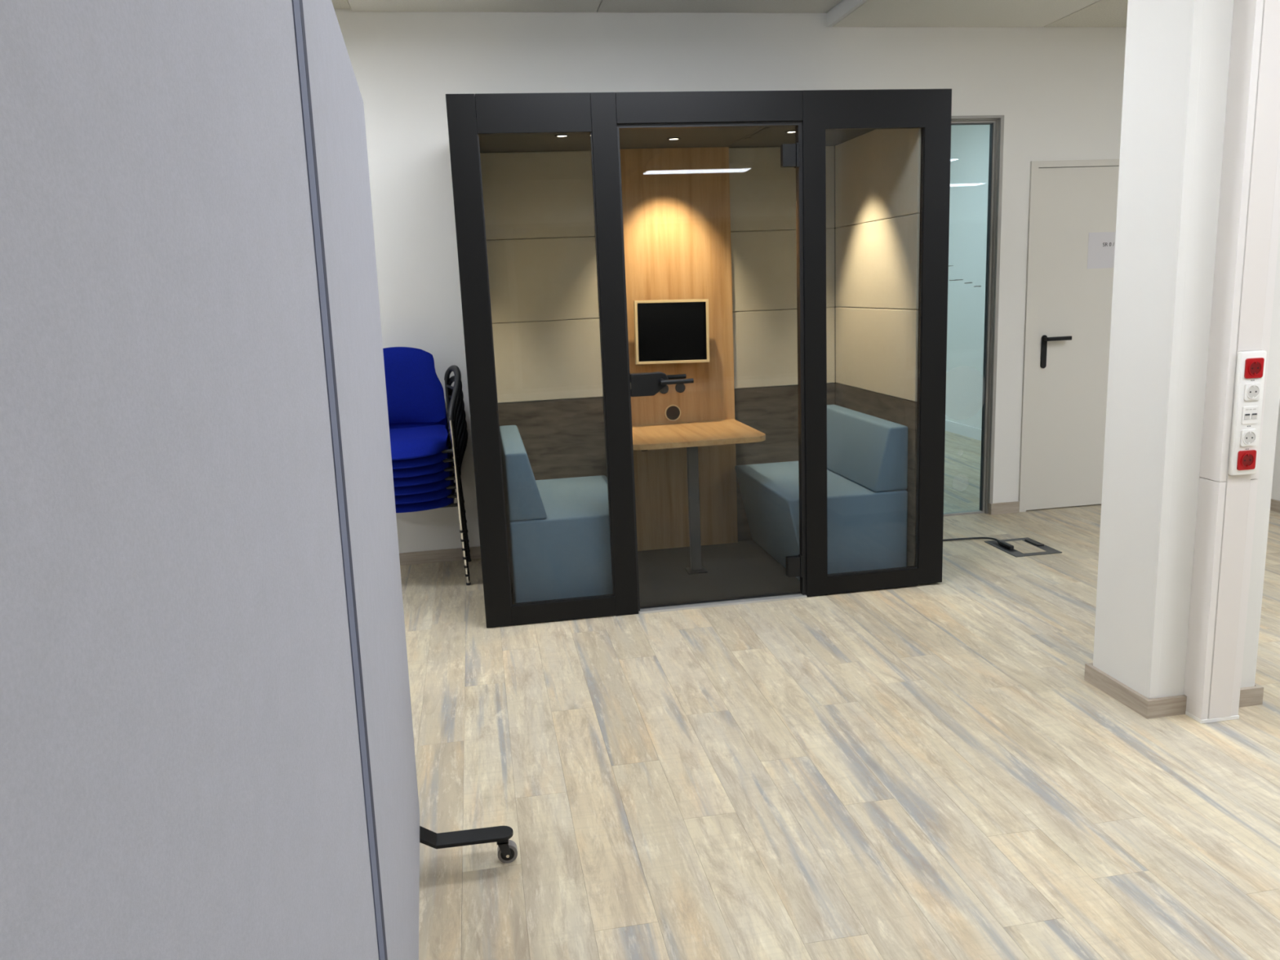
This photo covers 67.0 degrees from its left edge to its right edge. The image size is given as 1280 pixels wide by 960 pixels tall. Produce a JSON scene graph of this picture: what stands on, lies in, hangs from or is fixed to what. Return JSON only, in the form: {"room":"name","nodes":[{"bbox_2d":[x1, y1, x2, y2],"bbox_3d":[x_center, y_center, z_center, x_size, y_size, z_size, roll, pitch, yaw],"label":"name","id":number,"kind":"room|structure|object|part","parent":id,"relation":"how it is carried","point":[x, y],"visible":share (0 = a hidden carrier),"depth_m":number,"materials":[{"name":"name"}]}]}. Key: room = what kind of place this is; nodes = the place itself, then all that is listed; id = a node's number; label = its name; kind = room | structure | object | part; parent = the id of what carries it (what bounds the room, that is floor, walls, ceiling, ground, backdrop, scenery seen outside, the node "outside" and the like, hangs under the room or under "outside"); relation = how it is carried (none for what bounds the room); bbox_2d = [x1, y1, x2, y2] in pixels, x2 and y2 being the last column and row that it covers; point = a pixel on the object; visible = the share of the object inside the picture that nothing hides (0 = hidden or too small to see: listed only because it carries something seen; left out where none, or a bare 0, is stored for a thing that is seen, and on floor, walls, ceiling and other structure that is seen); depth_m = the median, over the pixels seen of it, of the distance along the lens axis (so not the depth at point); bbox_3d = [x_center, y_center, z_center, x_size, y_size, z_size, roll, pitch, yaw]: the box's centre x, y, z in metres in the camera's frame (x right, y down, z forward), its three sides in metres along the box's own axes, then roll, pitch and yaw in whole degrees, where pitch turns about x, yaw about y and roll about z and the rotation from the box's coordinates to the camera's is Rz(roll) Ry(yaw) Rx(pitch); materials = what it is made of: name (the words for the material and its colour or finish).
{"room":"office","nodes":[
{"label":"office","id":0,"kind":"room"},
{"bbox_2d":[331,0,1128,26],"bbox_3d":[1.837,-1.589,0.229,14.200,0.190,10.300,-4,11,-9],"label":"ceiling","id":1,"kind":"structure","parent":0,"point":[840,13],"depth_m":4.99,"materials":[{"name":"white paint"}]},
{"bbox_2d":[334,8,1126,553],"bbox_3d":[-1.133,-1.016,5.211,9.650,2.970,0.140,-4,11,-9],"label":"wall","id":2,"kind":"structure","parent":0,"point":[1058,91],"depth_m":5.18,"materials":[{"name":"white paint"}]},
{"bbox_2d":[399,501,1019,565],"bbox_3d":[-1.065,0.415,5.449,9.650,0.068,0.074,-4,11,-9],"label":"baseboard","id":3,"kind":"structure","parent":2,"relation":"attached to","point":[450,554],"depth_m":5.41,"materials":[{"name":"brown wood"}]},
{"bbox_2d":[943,115,1004,516],"bbox_3d":[1.693,-0.908,5.695,0.854,2.333,0.084,-4,11,-9],"label":"window frame","id":4,"kind":"structure","parent":2,"relation":"in","point":[996,122],"depth_m":5.72,"materials":[{"name":"grey metal"}]},
{"bbox_2d":[1018,159,1119,512],"bbox_3d":[2.753,-0.861,5.885,0.936,2.078,0.194,-4,11,-9],"label":"door","id":5,"kind":"structure","parent":2,"relation":"in","point":[1068,304],"depth_m":5.82,"materials":[{"name":"white"}]},
{"bbox_3d":[2.425,-0.770,5.804,0.034,0.199,0.010,-4,11,-9],"label":"handle plate","id":6,"kind":"part","parent":5,"relation":"part of","materials":[{"name":"black metal"}]},
{"bbox_3d":[2.492,-0.846,5.773,0.157,0.023,0.059,-4,11,-9],"label":"handle lever","id":7,"kind":"part","parent":5,"relation":"part of","materials":[{"name":"black metal"}]},
{"bbox_2d":[1087,231,1115,268],"bbox_3d":[2.806,-1.371,5.759,0.297,0.210,0.002,-4,11,-9],"label":"paper sign","id":8,"kind":"object","parent":5,"relation":"attached to","point":[1101,245],"visible":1,"depth_m":5.75,"materials":[{"name":"white paper"}]},
{"bbox_2d":[400,431,1279,959],"bbox_3d":[1.514,0.750,3.543,14.287,0.060,18.065,-4,11,-9],"label":"floor","id":9,"kind":"structure","parent":0,"point":[931,771],"depth_m":2.89,"materials":[{"name":"brown laminate"}]},
{"bbox_2d":[0,0,517,959],"bbox_3d":[-0.409,0.299,1.160,0.536,1.909,2.564,-3,11,-9],"label":"partition","id":10,"kind":"object","parent":9,"relation":"on","point":[207,747],"depth_m":0.63,"materials":[{"name":"grey fabric"}]},
{"bbox_3d":[-0.496,0.129,1.780,0.070,1.810,1.272,-5,12,-12],"label":"panel","id":11,"kind":"part","parent":10,"relation":"part of","materials":[{"name":"grey fabric"}]},
{"bbox_2d":[395,430,471,585],"bbox_3d":[-1.201,0.096,5.038,0.647,0.865,0.546,-4,11,-9],"label":"chair","id":12,"kind":"object","parent":9,"relation":"on","point":[445,502],"visible":0.16,"depth_m":4.83,"materials":[{"name":"blue fabric"}]},
{"bbox_3d":[-1.198,0.082,5.009,0.476,0.067,0.495,-4,11,-9],"label":"seat","id":13,"kind":"part","parent":12,"relation":"part of","materials":[{"name":"blue fabric"}]},
{"bbox_2d":[394,419,470,577],"bbox_3d":[-1.202,0.047,5.009,0.647,0.865,0.546,-4,13,-9],"label":"chair","id":14,"kind":"object","parent":12,"relation":"on","point":[437,495],"visible":0.15,"depth_m":4.80,"materials":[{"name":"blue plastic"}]},
{"bbox_3d":[-1.199,0.034,4.980,0.476,0.067,0.495,-4,13,-9],"label":"seat","id":15,"kind":"part","parent":14,"relation":"part of","materials":[{"name":"blue fabric"}]},
{"bbox_2d":[394,411,469,568],"bbox_3d":[-1.203,-0.002,4.979,0.647,0.885,0.544,-4,11,-9],"label":"chair","id":16,"kind":"object","parent":14,"relation":"on","point":[433,486],"visible":0.12,"depth_m":4.78,"materials":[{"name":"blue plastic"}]},
{"bbox_3d":[-1.200,-0.014,4.950,0.476,0.067,0.495,-4,14,-9],"label":"seat","id":17,"kind":"part","parent":16,"relation":"part of","materials":[{"name":"blue fabric"}]},
{"bbox_2d":[393,400,467,559],"bbox_3d":[-1.204,-0.051,4.955,0.647,0.894,0.553,-4,11,-9],"label":"chair","id":18,"kind":"object","parent":16,"relation":"on","point":[432,477],"visible":0.16,"depth_m":4.75,"materials":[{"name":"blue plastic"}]},
{"bbox_3d":[-1.200,-0.061,4.921,0.476,0.067,0.495,-4,15,-9],"label":"seat","id":19,"kind":"part","parent":18,"relation":"part of","materials":[{"name":"blue fabric"}]},
{"bbox_2d":[392,386,466,551],"bbox_3d":[-1.206,-0.101,4.930,0.647,0.903,0.561,-4,11,-9],"label":"chair","id":20,"kind":"object","parent":18,"relation":"on","point":[437,467],"visible":0.15,"depth_m":4.73,"materials":[{"name":"blue fabric"}]},
{"bbox_3d":[-1.201,-0.109,4.892,0.476,0.067,0.495,-4,16,-9],"label":"seat","id":21,"kind":"part","parent":20,"relation":"part of","materials":[{"name":"blue fabric"}]},
{"bbox_2d":[388,375,466,542],"bbox_3d":[-1.207,-0.150,4.905,0.647,0.912,0.569,-4,11,-9],"label":"chair","id":22,"kind":"object","parent":20,"relation":"on","point":[430,460],"visible":0.25,"depth_m":4.77,"materials":[{"name":"blue fabric"}]},
{"bbox_3d":[-1.250,-0.436,5.035,0.456,0.398,0.062,-4,11,-9],"label":"backrest","id":23,"kind":"part","parent":22,"relation":"part of","materials":[{"name":"blue fabric"}]},
{"bbox_3d":[-1.201,-0.156,4.863,0.476,0.067,0.495,-4,17,-9],"label":"seat","id":24,"kind":"part","parent":22,"relation":"part of","materials":[{"name":"blue fabric"}]},
{"bbox_2d":[382,346,464,533],"bbox_3d":[-1.208,-0.199,4.881,0.647,0.920,0.576,-4,11,-9],"label":"chair","id":25,"kind":"object","parent":22,"relation":"on","point":[415,392],"visible":0.45,"depth_m":4.98,"materials":[{"name":"blue fabric"}]},
{"bbox_3d":[-1.250,-0.487,4.999,0.456,0.399,0.058,-4,11,-9],"label":"backrest","id":26,"kind":"part","parent":25,"relation":"part of","materials":[{"name":"blue fabric"}]},
{"bbox_3d":[-1.202,-0.203,4.834,0.476,0.067,0.495,-4,19,-9],"label":"seat","id":27,"kind":"part","parent":25,"relation":"part of","materials":[{"name":"blue fabric"}]},
{"bbox_3d":[-1.207,-0.172,4.881,0.530,0.033,0.374,-4,19,-9],"label":"seat frame","id":28,"kind":"part","parent":25,"relation":"part of","materials":[{"name":"black plastic"}]},
{"bbox_3d":[-0.941,-0.444,4.862,0.090,0.212,0.397,-4,19,-9],"label":"armrest","id":29,"kind":"part","parent":25,"relation":"part of","materials":[{"name":"black plastic"}]},
{"bbox_3d":[-0.985,-0.204,5.128,0.048,0.690,0.078,-4,19,-9],"label":"leg","id":30,"kind":"part","parent":25,"relation":"part of","materials":[{"name":"black plastic"}]},
{"bbox_3d":[-0.908,-0.029,4.779,0.021,0.576,0.038,2,12,20],"label":"leg","id":31,"kind":"part","parent":25,"relation":"part of","materials":[{"name":"silver metal"}]},
{"bbox_3d":[-1.206,-0.124,4.910,0.530,0.033,0.374,-4,17,-9],"label":"seat frame","id":32,"kind":"part","parent":22,"relation":"part of","materials":[{"name":"black plastic"}]},
{"bbox_3d":[-0.941,-0.397,4.896,0.090,0.212,0.397,-4,17,-9],"label":"armrest","id":33,"kind":"part","parent":22,"relation":"part of","materials":[{"name":"black plastic"}]},
{"bbox_3d":[-0.907,0.015,4.804,0.030,0.576,0.021,-12,14,-38],"label":"leg","id":34,"kind":"part","parent":22,"relation":"part of","materials":[{"name":"silver metal"}]},
{"bbox_3d":[-1.206,-0.076,4.938,0.530,0.033,0.374,-4,16,-9],"label":"seat frame","id":35,"kind":"part","parent":20,"relation":"part of","materials":[{"name":"black plastic"}]},
{"bbox_3d":[-0.941,-0.350,4.929,0.090,0.212,0.397,-4,16,-9],"label":"armrest","id":36,"kind":"part","parent":20,"relation":"part of","materials":[{"name":"black plastic"}]},
{"bbox_3d":[-0.907,0.060,4.830,0.028,0.575,0.073,-4,16,-9],"label":"leg","id":37,"kind":"part","parent":20,"relation":"part of","materials":[{"name":"silver metal"}]},
{"bbox_3d":[-1.205,-0.028,4.967,0.530,0.026,0.374,-4,11,-9],"label":"seat frame","id":38,"kind":"part","parent":18,"relation":"part of","materials":[{"name":"black plastic"}]},
{"bbox_3d":[-0.941,-0.302,4.963,0.090,0.212,0.397,-4,15,-9],"label":"armrest","id":39,"kind":"part","parent":18,"relation":"part of","materials":[{"name":"black plastic"}]},
{"bbox_3d":[-0.906,0.105,4.855,0.019,0.576,0.040,-11,14,-36],"label":"leg","id":40,"kind":"part","parent":18,"relation":"part of","materials":[{"name":"silver metal"}]},
{"bbox_3d":[-0.979,-0.048,5.221,0.031,0.687,0.110,0,12,12],"label":"leg","id":41,"kind":"part","parent":18,"relation":"part of","materials":[{"name":"black plastic"}]},
{"bbox_3d":[-1.204,0.021,4.995,0.530,0.018,0.374,-4,11,-9],"label":"seat frame","id":42,"kind":"part","parent":16,"relation":"part of","materials":[{"name":"black plastic"}]},
{"bbox_3d":[-0.942,-0.255,4.997,0.090,0.212,0.397,-4,14,-9],"label":"armrest","id":43,"kind":"part","parent":16,"relation":"part of","materials":[{"name":"black plastic"}]},
{"bbox_3d":[-0.905,0.150,4.880,0.019,0.576,0.051,-8,13,-27],"label":"leg","id":44,"kind":"part","parent":16,"relation":"part of","materials":[{"name":"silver metal"}]},
{"bbox_3d":[-0.980,0.005,5.248,0.034,0.689,0.100,0,12,13],"label":"leg","id":45,"kind":"part","parent":16,"relation":"part of","materials":[{"name":"black plastic"}]},
{"bbox_3d":[-1.203,0.070,5.024,0.530,0.025,0.374,-4,11,-9],"label":"seat frame","id":46,"kind":"part","parent":14,"relation":"part of","materials":[{"name":"black plastic"}]},
{"bbox_3d":[-0.942,-0.207,5.031,0.090,0.212,0.397,-4,13,-9],"label":"armrest","id":47,"kind":"part","parent":14,"relation":"part of","materials":[{"name":"black plastic"}]},
{"bbox_3d":[-0.904,0.196,4.906,0.028,0.575,0.073,-4,13,-9],"label":"leg","id":48,"kind":"part","parent":14,"relation":"part of","materials":[{"name":"silver metal"}]},
{"bbox_3d":[-1.203,0.119,5.053,0.530,0.033,0.374,-4,11,-9],"label":"seat frame","id":49,"kind":"part","parent":12,"relation":"part of","materials":[{"name":"black plastic"}]},
{"bbox_3d":[-0.942,-0.159,5.065,0.090,0.212,0.397,-4,11,-9],"label":"armrest","id":50,"kind":"part","parent":12,"relation":"part of","materials":[{"name":"black plastic"}]},
{"bbox_3d":[-0.902,0.241,4.932,0.019,0.575,0.075,-6,12,-19],"label":"leg","id":51,"kind":"part","parent":12,"relation":"part of","materials":[{"name":"silver metal"}]},
{"bbox_3d":[-0.982,0.113,5.301,0.039,0.690,0.083,-1,11,7],"label":"leg","id":52,"kind":"part","parent":12,"relation":"part of","materials":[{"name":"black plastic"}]},
{"bbox_2d":[445,88,951,627],"bbox_3d":[0.247,-0.619,4.766,2.168,2.250,1.178,-4,11,-9],"label":"booth","id":53,"kind":"object","parent":9,"relation":"on","point":[812,225],"visible":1,"depth_m":4.88,"materials":[{"name":"black metal"}]},
{"bbox_3d":[-0.677,-0.449,4.105,0.114,2.246,0.034,-4,11,-9],"label":"corner post","id":54,"kind":"part","parent":53,"relation":"part of","materials":[{"name":"black metal"}]},
{"bbox_3d":[-0.434,-1.496,3.947,0.466,0.153,0.034,-4,11,-9],"label":"header panel","id":55,"kind":"part","parent":53,"relation":"part of","materials":[{"name":"black metal"}]},
{"bbox_3d":[-0.529,-1.477,5.016,0.606,0.430,0.030,-4,11,-9],"label":"padded panel","id":56,"kind":"part","parent":53,"relation":"part of","materials":[{"name":"beige fabric"}]},
{"bbox_3d":[-0.511,-1.056,5.100,0.606,0.425,0.030,-4,11,-9],"label":"padded panel","id":57,"kind":"part","parent":53,"relation":"part of","materials":[{"name":"beige fabric"}]},
{"bbox_3d":[-0.493,-0.640,5.183,0.606,0.420,0.030,-4,11,-9],"label":"padded panel","id":58,"kind":"part","parent":53,"relation":"part of","materials":[{"name":"beige fabric"}]},
{"bbox_2d":[499,425,613,603],"bbox_3d":[-0.384,0.146,4.839,0.564,0.755,0.958,-4,11,-9],"label":"bench","id":59,"kind":"object","parent":53,"relation":"on","point":[558,529],"visible":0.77,"depth_m":4.39,"materials":[{"name":"blue fabric"}]},
{"bbox_3d":[-0.588,-0.058,4.765,0.169,0.309,0.952,-4,11,-9],"label":"backrest","id":60,"kind":"part","parent":59,"relation":"part of","materials":[{"name":"blue fabric"}]},
{"bbox_3d":[-0.377,0.298,4.869,0.564,0.445,0.958,-4,11,-9],"label":"seat","id":61,"kind":"part","parent":59,"relation":"part of","materials":[{"name":"blue fabric"}]},
{"bbox_2d":[555,133,568,137],"bbox_3d":[-0.362,-1.598,4.486,0.066,0.006,0.066,-4,11,-9],"label":"recessed light","id":62,"kind":"object","parent":53,"relation":"attached to","point":[560,135],"depth_m":4.47,"materials":[{"name":"white"}]},
{"bbox_3d":[-0.345,0.586,4.362,0.468,0.088,0.034,-4,11,-9],"label":"rail","id":63,"kind":"part","parent":53,"relation":"part of","materials":[{"name":"black metal"}]},
{"bbox_2d":[659,385,668,393],"bbox_3d":[0.129,-0.498,5.274,0.054,0.054,0.018,-4,11,-9],"label":"socket","id":64,"kind":"object","parent":53,"relation":"attached to","point":[665,390],"depth_m":5.27,"materials":[{"name":"black plastic"}]},
{"bbox_3d":[0.150,-0.724,5.316,1.968,2.242,0.040,-4,11,-9],"label":"panel","id":65,"kind":"part","parent":53,"relation":"part of","materials":[{"name":"beige fabric"}]},
{"bbox_2d":[633,298,709,364],"bbox_3d":[0.163,-0.794,5.167,0.405,0.342,0.126,-4,11,-9],"label":"monitor","id":66,"kind":"object","parent":53,"relation":"attached to","point":[667,331],"visible":1,"depth_m":5.12,"materials":[{"name":"black glass"}]},
{"bbox_2d":[666,137,680,140],"bbox_3d":[0.166,-1.668,4.725,0.066,0.006,0.066,-4,11,-9],"label":"recessed light","id":67,"kind":"object","parent":53,"relation":"attached to","point":[668,138],"depth_m":4.71,"materials":[{"name":"white"}]},
{"bbox_3d":[0.139,-0.454,4.311,0.143,0.026,0.067,-4,11,-9],"label":"lever","id":68,"kind":"part","parent":53,"relation":"part of","materials":[{"name":"black metal"}]},
{"bbox_3d":[0.157,-0.432,4.212,0.143,0.023,0.068,-4,11,-9],"label":"lever","id":69,"kind":"part","parent":53,"relation":"part of","materials":[{"name":"black metal"}]},
{"bbox_3d":[0.198,-1.661,4.584,1.968,0.033,1.046,-4,11,-9],"label":"ceiling panel","id":70,"kind":"part","parent":53,"relation":"part of","materials":[{"name":"grey"}]},
{"bbox_3d":[0.161,-0.677,5.271,0.712,2.159,0.030,-4,11,-9],"label":"oak panel","id":71,"kind":"part","parent":53,"relation":"part of","materials":[{"name":"brown wood"}]},
{"bbox_2d":[675,383,685,392],"bbox_3d":[0.221,-0.504,5.289,0.054,0.054,0.018,-4,11,-9],"label":"socket","id":72,"kind":"object","parent":53,"relation":"attached to","point":[679,388],"depth_m":5.28,"materials":[{"name":"black plastic"}]},
{"bbox_2d":[631,418,765,574],"bbox_3d":[0.251,0.096,5.074,0.699,0.712,0.667,-4,11,-9],"label":"table","id":73,"kind":"object","parent":53,"relation":"on","point":[690,435],"visible":0.81,"depth_m":4.91,"materials":[{"name":"brown wood"}]},
{"bbox_3d":[0.276,0.142,4.936,0.054,0.654,0.030,-4,11,-9],"label":"leg","id":74,"kind":"part","parent":73,"relation":"part of","materials":[{"name":"grey metal"}]},
{"bbox_3d":[0.290,0.467,5.001,0.100,0.010,0.100,-4,11,-9],"label":"foot plate","id":75,"kind":"part","parent":73,"relation":"part of","materials":[{"name":"black metal"}]},
{"bbox_3d":[0.766,-1.574,5.226,0.593,0.430,0.030,-4,11,-9],"label":"padded panel","id":76,"kind":"part","parent":53,"relation":"part of","materials":[{"name":"beige fabric"}]},
{"bbox_3d":[0.784,-1.153,5.309,0.593,0.425,0.030,-4,11,-9],"label":"padded panel","id":77,"kind":"part","parent":53,"relation":"part of","materials":[{"name":"beige fabric"}]},
{"bbox_3d":[0.802,-0.737,5.392,0.593,0.420,0.030,-4,11,-9],"label":"padded panel","id":78,"kind":"part","parent":53,"relation":"part of","materials":[{"name":"beige fabric"}]},
{"bbox_2d":[785,130,795,133],"bbox_3d":[0.734,-1.680,4.662,0.066,0.006,0.066,-4,11,-9],"label":"recessed light","id":79,"kind":"object","parent":53,"relation":"attached to","point":[786,131],"depth_m":4.66,"materials":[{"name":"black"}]},
{"bbox_2d":[734,404,907,580],"bbox_3d":[0.910,0.049,5.048,0.599,0.755,0.958,-4,11,-9],"label":"bench","id":80,"kind":"object","parent":53,"relation":"on","point":[867,455],"visible":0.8,"depth_m":4.66,"materials":[{"name":"blue fabric"}]},
{"bbox_3d":[0.916,0.201,5.078,0.599,0.445,0.958,-4,11,-9],"label":"seat","id":81,"kind":"part","parent":80,"relation":"part of","materials":[{"name":"blue fabric"}]},
{"bbox_3d":[1.112,-0.185,5.039,0.169,0.309,0.952,-4,11,-9],"label":"backrest","id":82,"kind":"part","parent":80,"relation":"part of","materials":[{"name":"blue fabric"}]},
{"bbox_3d":[1.199,-0.663,4.937,0.033,0.420,1.011,-4,11,-9],"label":"padded panel","id":83,"kind":"part","parent":53,"relation":"part of","materials":[{"name":"beige fabric"}]},
{"bbox_3d":[1.068,-0.580,4.386,0.678,2.246,0.034,-4,11,-9],"label":"frame","id":84,"kind":"part","parent":53,"relation":"part of","materials":[{"name":"black metal"}]},
{"bbox_3d":[1.181,-1.079,4.854,0.033,0.425,1.011,-4,11,-9],"label":"padded panel","id":85,"kind":"part","parent":53,"relation":"part of","materials":[{"name":"beige fabric"}]},
{"bbox_3d":[1.163,-1.500,4.771,0.033,0.430,1.011,-4,11,-9],"label":"padded panel","id":86,"kind":"part","parent":53,"relation":"part of","materials":[{"name":"beige fabric"}]},
{"bbox_2d":[942,537,1013,549],"bbox_3d":[1.687,0.334,5.353,0.704,0.036,0.218,1,12,17],"label":"power cable","id":87,"kind":"object","parent":9,"relation":"on","point":[1002,543],"visible":0.65,"depth_m":5.34,"materials":[{"name":"black plastic"}]},
{"bbox_3d":[1.653,0.331,5.372,0.656,0.036,0.126,-1,11,7],"label":"cord","id":88,"kind":"part","parent":87,"relation":"part of","materials":[{"name":"black plastic"}]},
{"bbox_2d":[984,537,1062,557],"bbox_3d":[2.061,0.357,5.210,0.263,0.012,0.322,-4,11,-9],"label":"box","id":89,"kind":"object","parent":9,"relation":"on","point":[1023,547],"visible":0.94,"depth_m":5.18,"materials":[{"name":"grey metal"}]},
{"bbox_3d":[2.064,0.361,5.211,0.131,0.004,0.240,-4,11,-9],"label":"lid","id":90,"kind":"part","parent":89,"relation":"part of","materials":[{"name":"brown wood"}]},
{"bbox_2d":[945,124,990,428],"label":"glass door","id":91,"kind":"structure","parent":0,"point":[970,144],"depth_m":8.63,"materials":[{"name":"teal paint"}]},
{"bbox_2d":[945,419,981,440],"bbox_3d":[2.942,-0.492,9.055,0.020,0.100,5.600,-4,11,-9],"label":"baseboard","id":92,"kind":"structure","parent":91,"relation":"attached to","point":[965,430],"depth_m":8.86,"materials":[{"name":"white"}]},
{"bbox_2d":[1093,0,1279,698],"bbox_3d":[1.788,-0.677,3.089,0.402,2.890,0.306,-4,11,-9],"label":"wall pillar","id":93,"kind":"structure","parent":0,"point":[1177,52],"depth_m":3.05,"materials":[{"name":"white paint"}]},
{"bbox_2d":[1084,662,1263,719],"bbox_3d":[1.848,0.708,3.366,0.430,0.062,0.335,-4,11,-9],"label":"baseboard","id":94,"kind":"structure","parent":93,"relation":"attached to","point":[1175,705],"depth_m":3.23,"materials":[{"name":"brown wood"}]},
{"bbox_2d":[1183,0,1279,723],"bbox_3d":[1.819,-0.628,2.887,0.138,2.870,0.115,-4,11,-9],"label":"duct","id":95,"kind":"object","parent":93,"relation":"attached to","point":[1249,215],"depth_m":2.91,"materials":[{"name":"white plastic"}]},
{"bbox_2d":[1236,449,1256,470],"bbox_3d":[1.851,-0.061,2.949,0.060,0.060,0.007,-4,11,-9],"label":"outlet","id":96,"kind":"object","parent":95,"relation":"attached to","point":[1246,459],"depth_m":2.94,"materials":[{"name":"red plastic"}]},
{"bbox_3d":[1.844,-0.201,2.930,0.087,0.377,0.030,-4,11,-9],"label":"socket strip","id":97,"kind":"part","parent":95,"relation":"part of","materials":[{"name":"white plastic"}]},
{"bbox_2d":[1240,428,1257,446],"bbox_3d":[1.848,-0.129,2.936,0.052,0.052,0.007,-4,11,-9],"label":"outlet","id":98,"kind":"object","parent":95,"relation":"attached to","point":[1248,437],"depth_m":2.93,"materials":[{"name":"white plastic"}]},
{"bbox_2d":[1241,405,1258,424],"bbox_3d":[1.845,-0.196,2.923,0.053,0.053,0.005,-4,11,-9],"label":"outlet","id":99,"kind":"object","parent":95,"relation":"attached to","point":[1250,414],"depth_m":2.92,"materials":[{"name":"grey plastic"}]},
{"bbox_2d":[1243,382,1261,400],"bbox_3d":[1.842,-0.266,2.908,0.052,0.052,0.007,-4,11,-9],"label":"outlet","id":100,"kind":"object","parent":95,"relation":"attached to","point":[1251,391],"depth_m":2.90,"materials":[{"name":"white plastic"}]},
{"bbox_2d":[1244,357,1264,378],"bbox_3d":[1.839,-0.335,2.894,0.060,0.060,0.007,-4,11,-9],"label":"outlet","id":101,"kind":"object","parent":95,"relation":"attached to","point":[1254,367],"depth_m":2.89,"materials":[{"name":"red plastic"}]},
{"bbox_2d":[1271,400,1279,500],"bbox_3d":[5.903,-1.375,5.500,4.350,2.970,1.840,-4,11,-9],"label":"wall","id":102,"kind":"structure","parent":0,"point":[1275,495],"depth_m":5.70,"materials":[{"name":"white paint"}]},
{"bbox_2d":[1270,498,1279,512],"bbox_3d":[3.829,0.222,5.362,0.014,0.068,1.686,-4,11,-9],"label":"baseboard","id":103,"kind":"structure","parent":102,"relation":"attached to","point":[1274,504],"depth_m":5.72,"materials":[{"name":"brown wood"}]}
]}

